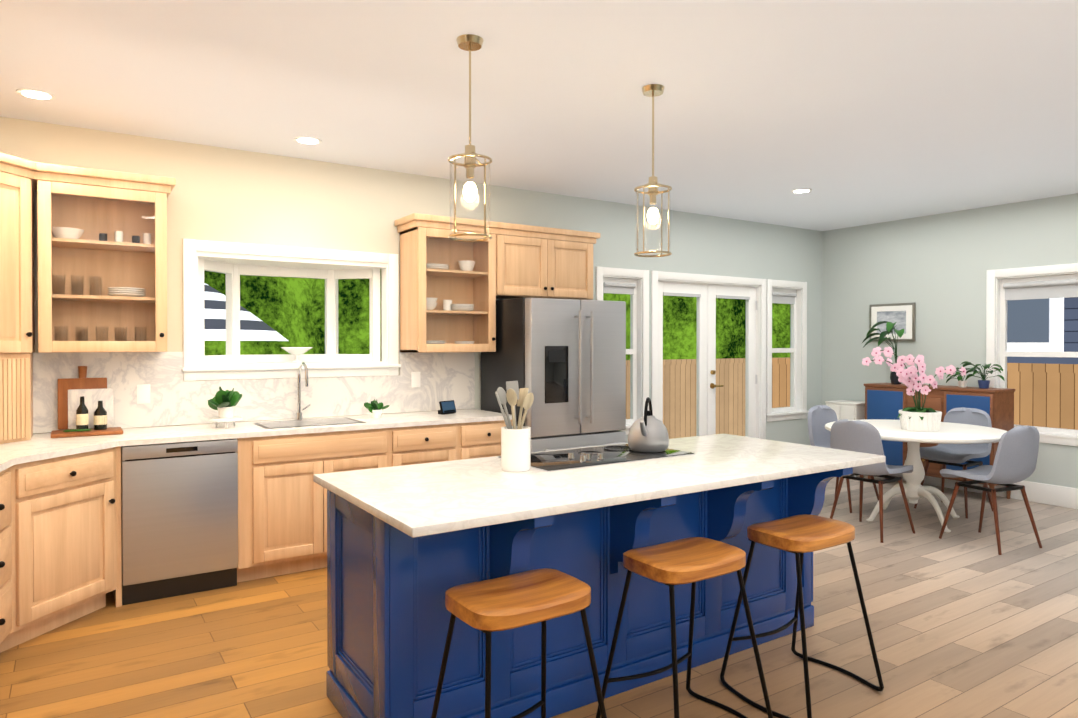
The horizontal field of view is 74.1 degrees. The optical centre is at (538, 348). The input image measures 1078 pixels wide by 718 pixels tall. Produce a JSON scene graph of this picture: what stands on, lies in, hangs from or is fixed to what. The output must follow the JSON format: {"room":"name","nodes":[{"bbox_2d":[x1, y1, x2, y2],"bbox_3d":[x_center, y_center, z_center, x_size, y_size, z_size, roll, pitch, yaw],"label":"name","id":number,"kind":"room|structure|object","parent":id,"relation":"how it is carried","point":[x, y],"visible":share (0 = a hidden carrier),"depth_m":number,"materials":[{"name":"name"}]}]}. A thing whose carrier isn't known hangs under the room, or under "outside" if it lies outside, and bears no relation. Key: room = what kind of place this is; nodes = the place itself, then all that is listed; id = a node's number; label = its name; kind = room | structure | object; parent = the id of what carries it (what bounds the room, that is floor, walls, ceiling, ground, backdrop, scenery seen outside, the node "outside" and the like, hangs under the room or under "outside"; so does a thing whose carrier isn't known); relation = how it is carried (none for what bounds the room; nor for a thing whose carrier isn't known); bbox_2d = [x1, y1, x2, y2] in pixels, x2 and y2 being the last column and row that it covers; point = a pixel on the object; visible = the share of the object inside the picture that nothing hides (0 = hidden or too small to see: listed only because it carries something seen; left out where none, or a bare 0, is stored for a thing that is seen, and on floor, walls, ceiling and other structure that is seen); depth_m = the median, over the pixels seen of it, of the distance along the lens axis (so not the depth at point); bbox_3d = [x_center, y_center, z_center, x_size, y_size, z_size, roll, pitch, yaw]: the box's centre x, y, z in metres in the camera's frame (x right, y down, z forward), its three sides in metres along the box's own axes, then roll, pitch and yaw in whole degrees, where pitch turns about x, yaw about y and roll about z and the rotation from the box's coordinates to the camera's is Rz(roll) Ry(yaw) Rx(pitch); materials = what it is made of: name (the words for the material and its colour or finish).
{"room":"kitchen","nodes":[
{"label":"kitchen","id":0,"kind":"room"},
{"bbox_2d":[0,152,55,355],"bbox_3d":[-2.918,-0.473,3.582,0.776,0.992,0.396,0,1,-33],"label":"upper cabinet","id":1,"kind":"object","parent":0,"relation":"attached to","point":[17,175],"depth_m":3.85,"materials":[{"name":"brown wood"}]},
{"bbox_2d":[52,275,65,294],"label":"drinking glass","id":2,"kind":"object","parent":1,"relation":"in","point":[54,283],"depth_m":4.12,"materials":[{"name":"clear glass"}]},
{"bbox_2d":[54,327,67,340],"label":"drinking glass","id":3,"kind":"object","parent":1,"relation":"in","point":[55,327],"depth_m":4.09,"materials":[{"name":"clear glass"}]},
{"bbox_2d":[51,227,83,238],"bbox_3d":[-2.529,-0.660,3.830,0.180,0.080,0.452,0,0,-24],"label":"bowl","id":4,"kind":"object","parent":1,"relation":"in","point":[65,231],"depth_m":4.08,"materials":[{"name":"white ceramic"}]},
{"bbox_2d":[70,275,83,294],"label":"drinking glass","id":5,"kind":"object","parent":1,"relation":"in","point":[71,275],"depth_m":4.16,"materials":[{"name":"clear glass"}]},
{"bbox_2d":[75,327,87,340],"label":"drinking glass","id":6,"kind":"object","parent":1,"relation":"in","point":[75,327],"depth_m":4.21,"materials":[{"name":"clear glass"}]},
{"bbox_2d":[89,276,101,295],"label":"drinking glass","id":7,"kind":"object","parent":1,"relation":"in","point":[90,276],"depth_m":4.20,"materials":[{"name":"clear glass"}]},
{"bbox_2d":[95,327,107,340],"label":"drinking glass","id":8,"kind":"object","parent":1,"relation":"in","point":[97,327],"depth_m":4.20,"materials":[{"name":"clear glass"}]},
{"bbox_2d":[99,233,106,240],"bbox_3d":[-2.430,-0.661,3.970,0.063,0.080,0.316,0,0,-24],"label":"cup","id":9,"kind":"object","parent":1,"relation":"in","point":[101,236],"depth_m":4.22,"materials":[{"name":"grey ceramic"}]},
{"bbox_2d":[115,231,122,241],"bbox_3d":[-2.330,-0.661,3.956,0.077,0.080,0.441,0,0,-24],"label":"cup","id":10,"kind":"object","parent":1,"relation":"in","point":[117,239],"depth_m":4.26,"materials":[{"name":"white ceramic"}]},
{"bbox_2d":[114,327,126,340],"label":"drinking glass","id":11,"kind":"object","parent":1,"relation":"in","point":[115,327],"depth_m":4.34,"materials":[{"name":"clear glass"}]},
{"bbox_2d":[108,287,145,296],"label":"plate","id":12,"kind":"object","parent":1,"relation":"in","point":[112,291],"depth_m":4.23,"materials":[{"name":"white ceramic"}]},
{"bbox_2d":[134,327,146,340],"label":"drinking glass","id":13,"kind":"object","parent":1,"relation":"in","point":[145,337],"depth_m":4.31,"materials":[{"name":"clear glass"}]},
{"bbox_2d":[132,233,150,243],"bbox_3d":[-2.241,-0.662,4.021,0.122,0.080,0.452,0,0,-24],"label":"cup","id":14,"kind":"object","parent":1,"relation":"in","point":[147,239],"depth_m":4.34,"materials":[{"name":"white ceramic"}]},
{"bbox_2d":[0,117,822,444],"bbox_3d":[-0.164,0.022,6.121,8.470,2.740,0.150,0,1,-33],"label":"wall","id":15,"kind":"structure","parent":0,"point":[228,195],"depth_m":5.28,"materials":[{"name":"paint"}]},
{"bbox_2d":[33,352,474,432],"bbox_3d":[-2.025,0.253,4.797,3.597,0.473,0.014,0,1,-33],"label":"backsplash","id":16,"kind":"structure","parent":15,"relation":"attached to","point":[151,389],"depth_m":4.78,"materials":[{"name":"stone"}]},
{"bbox_2d":[472,224,555,299],"bbox_3d":[-0.199,-0.674,5.788,0.542,0.515,0.347,0,1,-33],"label":"upper cabinet","id":17,"kind":"object","parent":15,"relation":"attached to","point":[516,262],"depth_m":5.63,"materials":[{"name":"brown wood"}]},
{"bbox_2d":[458,260,474,270],"bbox_3d":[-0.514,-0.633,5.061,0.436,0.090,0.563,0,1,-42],"label":"bowl","id":18,"kind":"object","parent":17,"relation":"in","point":[467,265],"depth_m":5.52,"materials":[{"name":"white ceramic"}]},
{"bbox_2d":[556,232,595,299],"bbox_3d":[0.147,-0.676,6.015,0.541,0.515,0.347,0,1,-33],"label":"upper cabinet","id":19,"kind":"object","parent":15,"relation":"attached to","point":[574,254],"depth_m":5.91,"materials":[{"name":"brown wood"}]},
{"bbox_2d":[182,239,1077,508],"bbox_3d":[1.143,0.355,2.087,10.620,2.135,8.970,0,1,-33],"label":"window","id":20,"kind":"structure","parent":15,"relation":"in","point":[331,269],"depth_m":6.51,"materials":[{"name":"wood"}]},
{"bbox_2d":[281,347,312,361],"bbox_3d":[-1.771,0.043,5.226,0.224,0.110,0.224,0,1,-33],"label":"bowl","id":21,"kind":"object","parent":20,"relation":"on","point":[296,351],"visible":1,"depth_m":5.17,"materials":[{"name":"white ceramic"}]},
{"bbox_2d":[426,263,448,269],"bbox_3d":[-0.717,-0.633,5.107,0.322,0.090,0.303,0,1,-42],"label":"plate","id":22,"kind":"object","parent":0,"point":[432,265],"depth_m":5.32,"materials":[{"name":"white ceramic"}]},
{"bbox_2d":[426,297,473,310],"bbox_3d":[-0.706,-0.336,5.468,0.459,0.095,0.190,0,1,-36],"label":"cups","id":23,"kind":"object","parent":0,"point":[446,302],"depth_m":5.47,"materials":[{"name":"white ceramic"}]},
{"bbox_2d":[426,341,474,343],"bbox_3d":[-0.718,-0.029,5.486,0.467,0.068,0.219,0,1,-39],"label":"plate","id":24,"kind":"object","parent":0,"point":[427,342],"depth_m":5.49,"materials":[{"name":"white ceramic"}]},
{"bbox_2d":[0,476,1077,717],"bbox_3d":[1.230,1.450,1.872,10.520,0.050,8.500,0,1,-33],"label":"floor","id":25,"kind":"structure","parent":0,"point":[964,618],"depth_m":3.39,"materials":[{"name":"brown wood"}]},
{"bbox_2d":[0,520,11,652],"bbox_3d":[-2.565,0.977,2.911,0.617,0.878,0.490,0,1,-33],"label":"base cabinet","id":26,"kind":"object","parent":25,"relation":"on","point":[5,525],"depth_m":3.19,"materials":[{"name":"brown wood"}]},
{"bbox_2d":[12,508,121,646],"bbox_3d":[-2.620,0.973,3.425,1.090,0.878,0.430,0,1,-33],"label":"base cabinet","id":27,"kind":"object","parent":25,"relation":"on","point":[60,530],"depth_m":3.56,"materials":[{"name":"brown wood"}]},
{"bbox_2d":[0,409,512,519],"bbox_3d":[-1.401,0.514,3.845,3.592,0.030,2.295,0,1,-33],"label":"countertop","id":28,"kind":"structure","parent":27,"relation":"on","point":[51,477],"depth_m":4.34,"materials":[{"name":"white stone"}]},
{"bbox_2d":[0,356,35,447],"bbox_3d":[-3.061,0.261,3.731,0.660,0.478,0.625,0,1,-33],"label":"cabinet","id":29,"kind":"object","parent":28,"relation":"on","point":[16,372],"depth_m":3.81,"materials":[{"name":"brown wood"}]},
{"bbox_2d":[51,366,122,437],"bbox_3d":[-2.651,0.299,4.191,0.350,0.393,0.314,0,1,-33],"label":"cutting boards","id":30,"kind":"object","parent":28,"relation":"on","point":[84,403],"visible":0.98,"depth_m":4.21,"materials":[{"name":"brown wood"}]},
{"bbox_2d":[208,387,241,427],"bbox_3d":[-1.964,0.364,4.473,0.215,0.255,0.220,0,1,-33],"label":"potted plant","id":31,"kind":"object","parent":28,"relation":"on","point":[223,402],"visible":1,"depth_m":4.45,"materials":[{"name":"plant"}]},
{"bbox_2d":[364,399,389,417],"bbox_3d":[-1.148,0.419,5.060,0.174,0.138,0.142,0,1,-33],"label":"potted plant","id":32,"kind":"object","parent":28,"relation":"on","point":[374,408],"visible":1,"depth_m":5.02,"materials":[{"name":"plant"}]},
{"bbox_2d":[438,400,455,413],"bbox_3d":[-0.694,0.438,5.357,0.066,0.098,0.150,0,1,37],"label":"smart display","id":33,"kind":"object","parent":28,"relation":"on","point":[447,407],"visible":1,"depth_m":5.33,"materials":[{"name":"black metal"}]},
{"bbox_2d":[121,438,237,604],"bbox_3d":[-2.191,0.969,4.309,0.589,0.874,0.624,0,1,-33],"label":"dishwasher","id":34,"kind":"object","parent":25,"relation":"on","point":[179,516],"visible":1,"depth_m":4.04,"materials":[{"name":"metal"}]},
{"bbox_2d":[237,484,326,581],"bbox_3d":[-1.554,0.963,4.739,0.940,0.878,0.635,0,1,-33],"label":"base cabinet","id":35,"kind":"object","parent":25,"relation":"on","point":[283,532],"depth_m":4.37,"materials":[{"name":"brown wood"}]},
{"bbox_2d":[431,568,606,717],"bbox_3d":[-0.063,1.079,2.216,0.573,0.684,0.447,0,1,-33],"label":"stool","id":36,"kind":"object","parent":25,"relation":"on","point":[512,601],"visible":1,"depth_m":2.17,"materials":[{"name":"brown wood"}]},
{"bbox_2d":[481,297,625,452],"bbox_3d":[0.132,0.508,5.674,0.900,1.775,0.828,0,1,-33],"label":"fridge","id":37,"kind":"object","parent":25,"relation":"on","point":[563,361],"visible":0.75,"depth_m":5.36,"materials":[{"name":"metal"}]},
{"bbox_2d":[326,465,862,717],"bbox_3d":[0.348,0.975,3.146,2.294,0.880,0.940,0,1,-33],"label":"kitchen island","id":38,"kind":"object","parent":25,"relation":"on","point":[408,546],"depth_m":2.79,"materials":[{"name":"wood"}]},
{"bbox_2d":[313,433,884,540],"bbox_3d":[0.360,0.518,3.124,2.390,0.033,1.000,0,1,-33],"label":"island countertop","id":39,"kind":"structure","parent":38,"relation":"on","point":[433,499],"depth_m":2.76,"materials":[{"name":"white stone"}]},
{"bbox_2d":[495,381,533,471],"bbox_3d":[-0.107,0.320,2.985,0.182,0.370,0.144,0,1,-33],"label":"utensil crock","id":40,"kind":"object","parent":39,"relation":"on","point":[515,448],"visible":1,"depth_m":2.95,"materials":[{"name":"white ceramic"}]},
{"bbox_2d":[497,441,696,468],"bbox_3d":[0.274,0.488,3.355,0.840,0.030,0.420,0,1,-33],"label":"cooktop","id":41,"kind":"object","parent":39,"relation":"in","point":[595,455],"depth_m":3.33,"materials":[{"name":"black glass"}]},
{"bbox_2d":[628,397,668,451],"bbox_3d":[0.523,0.365,3.492,0.233,0.258,0.202,0,1,-33],"label":"kettle","id":42,"kind":"object","parent":39,"relation":"on","point":[648,431],"visible":1,"depth_m":3.43,"materials":[{"name":"silver metal"}]},
{"bbox_2d":[596,537,772,717],"bbox_3d":[0.530,1.076,2.606,0.573,0.684,0.447,0,1,-33],"label":"stool","id":43,"kind":"object","parent":25,"relation":"on","point":[692,560],"visible":1,"depth_m":2.57,"materials":[{"name":"brown wood"}]},
{"bbox_2d":[720,514,883,717],"bbox_3d":[1.090,1.073,2.974,0.573,0.684,0.447,0,1,-33],"label":"stool","id":44,"kind":"object","parent":25,"relation":"on","point":[798,536],"visible":0.98,"depth_m":2.93,"materials":[{"name":"brown wood"}]},
{"bbox_2d":[808,405,878,512],"bbox_3d":[2.698,0.955,6.370,0.465,0.874,0.539,0,1,-33],"label":"chair","id":45,"kind":"object","parent":25,"relation":"on","point":[820,417],"visible":0.33,"depth_m":6.51,"materials":[{"name":"fabric"}]},
{"bbox_2d":[825,400,866,476],"bbox_3d":[3.387,0.979,7.821,0.332,0.800,0.380,0,1,-33],"label":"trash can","id":46,"kind":"object","parent":25,"relation":"on","point":[848,409],"visible":0.29,"depth_m":7.68,"materials":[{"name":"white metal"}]},
{"bbox_2d":[830,419,914,542],"bbox_3d":[2.522,0.962,5.448,0.542,0.874,0.466,0,1,-33],"label":"chair","id":47,"kind":"object","parent":25,"relation":"on","point":[857,436],"visible":0.75,"depth_m":5.30,"materials":[{"name":"fabric"}]},
{"bbox_2d":[825,419,1006,532],"bbox_3d":[3.050,1.021,5.817,1.348,0.753,1.348,0,1,-33],"label":"dining table","id":48,"kind":"object","parent":25,"relation":"on","point":[946,433],"visible":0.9,"depth_m":5.74,"materials":[{"name":"white wood"}]},
{"bbox_2d":[862,347,965,431],"bbox_3d":[2.977,0.313,5.676,0.646,0.661,0.817,0,1,-33],"label":"orchid plant","id":49,"kind":"object","parent":48,"relation":"on","point":[919,418],"visible":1,"depth_m":5.60,"materials":[{"name":"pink plant"}]},
{"bbox_2d":[864,383,1014,498],"bbox_3d":[3.875,0.875,7.005,0.411,1.020,1.264,0,1,-33],"label":"sideboard","id":50,"kind":"object","parent":25,"relation":"on","point":[889,401],"visible":0.31,"depth_m":6.79,"materials":[{"name":"brown wood"}]},
{"bbox_2d":[914,407,992,518],"bbox_3d":[3.599,0.957,6.178,0.536,0.874,0.465,0,1,-33],"label":"chair","id":51,"kind":"object","parent":25,"relation":"on","point":[944,455],"visible":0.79,"depth_m":6.18,"materials":[{"name":"fabric"}]},
{"bbox_2d":[939,426,1041,554],"bbox_3d":[3.251,0.965,5.127,0.465,0.874,0.536,0,0,-23],"label":"chair","id":52,"kind":"object","parent":25,"relation":"on","point":[1016,457],"visible":1,"depth_m":4.94,"materials":[{"name":"fabric"}]},
{"bbox_2d":[0,0,1077,230],"bbox_3d":[1.230,-1.340,1.850,10.820,0.050,8.800,0,1,-33],"label":"ceiling","id":53,"kind":"structure","parent":0,"point":[851,113],"depth_m":3.67,"materials":[{"name":"paint"}]},
{"bbox_2d":[16,88,55,99],"bbox_3d":[-2.621,-1.325,3.723,0.169,0.007,0.169,0,0,18],"label":"recessed light","id":54,"kind":"object","parent":53,"relation":"in","point":[36,94],"depth_m":3.71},
{"bbox_2d":[294,136,321,144],"bbox_3d":[-1.479,-1.332,4.570,0.169,0.007,0.169,0,1,-39],"label":"recessed light","id":55,"kind":"object","parent":53,"relation":"in","point":[301,139],"depth_m":4.55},
{"bbox_2d":[448,34,491,241],"bbox_3d":[-0.296,-0.899,3.065,0.190,0.850,0.190,0,1,-33],"label":"pendant light","id":56,"kind":"object","parent":53,"relation":"hanging from","point":[469,42],"visible":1,"depth_m":3.05,"materials":[{"name":"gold metal"}]},
{"bbox_2d":[634,84,671,256],"bbox_3d":[0.582,-0.903,3.641,0.190,0.850,0.190,0,1,-33],"label":"pendant light","id":57,"kind":"object","parent":53,"relation":"hanging from","point":[652,91],"visible":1,"depth_m":3.63,"materials":[{"name":"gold metal"}]},
{"bbox_2d":[791,188,811,192],"bbox_3d":[2.234,-1.344,6.076,0.169,0.007,0.169,0,1,-39],"label":"recessed light","id":58,"kind":"object","parent":53,"relation":"in","point":[803,190],"depth_m":6.05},
{"bbox_2d":[822,193,1077,487],"bbox_3d":[5.729,0.033,4.729,0.150,2.740,8.650,0,1,-33],"label":"wall","id":59,"kind":"structure","parent":0,"point":[935,267],"depth_m":7.20,"materials":[{"name":"paint"}]},
{"bbox_2d":[869,303,915,340],"bbox_3d":[3.745,-0.280,7.580,0.026,0.400,0.500,0,1,-33],"label":"picture frame","id":60,"kind":"object","parent":59,"relation":"attached to","point":[902,315],"visible":0.81,"depth_m":7.53,"materials":[{"name":"silver metal"}]},
{"label":"outside","id":61,"kind":"structure","parent":0,"visible":0},
{"bbox_2d":[204,269,1077,438],"bbox_3d":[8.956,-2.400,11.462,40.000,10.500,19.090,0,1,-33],"label":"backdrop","id":62,"kind":"structure","parent":61,"point":[277,314],"depth_m":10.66,"materials":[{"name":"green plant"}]}
]}

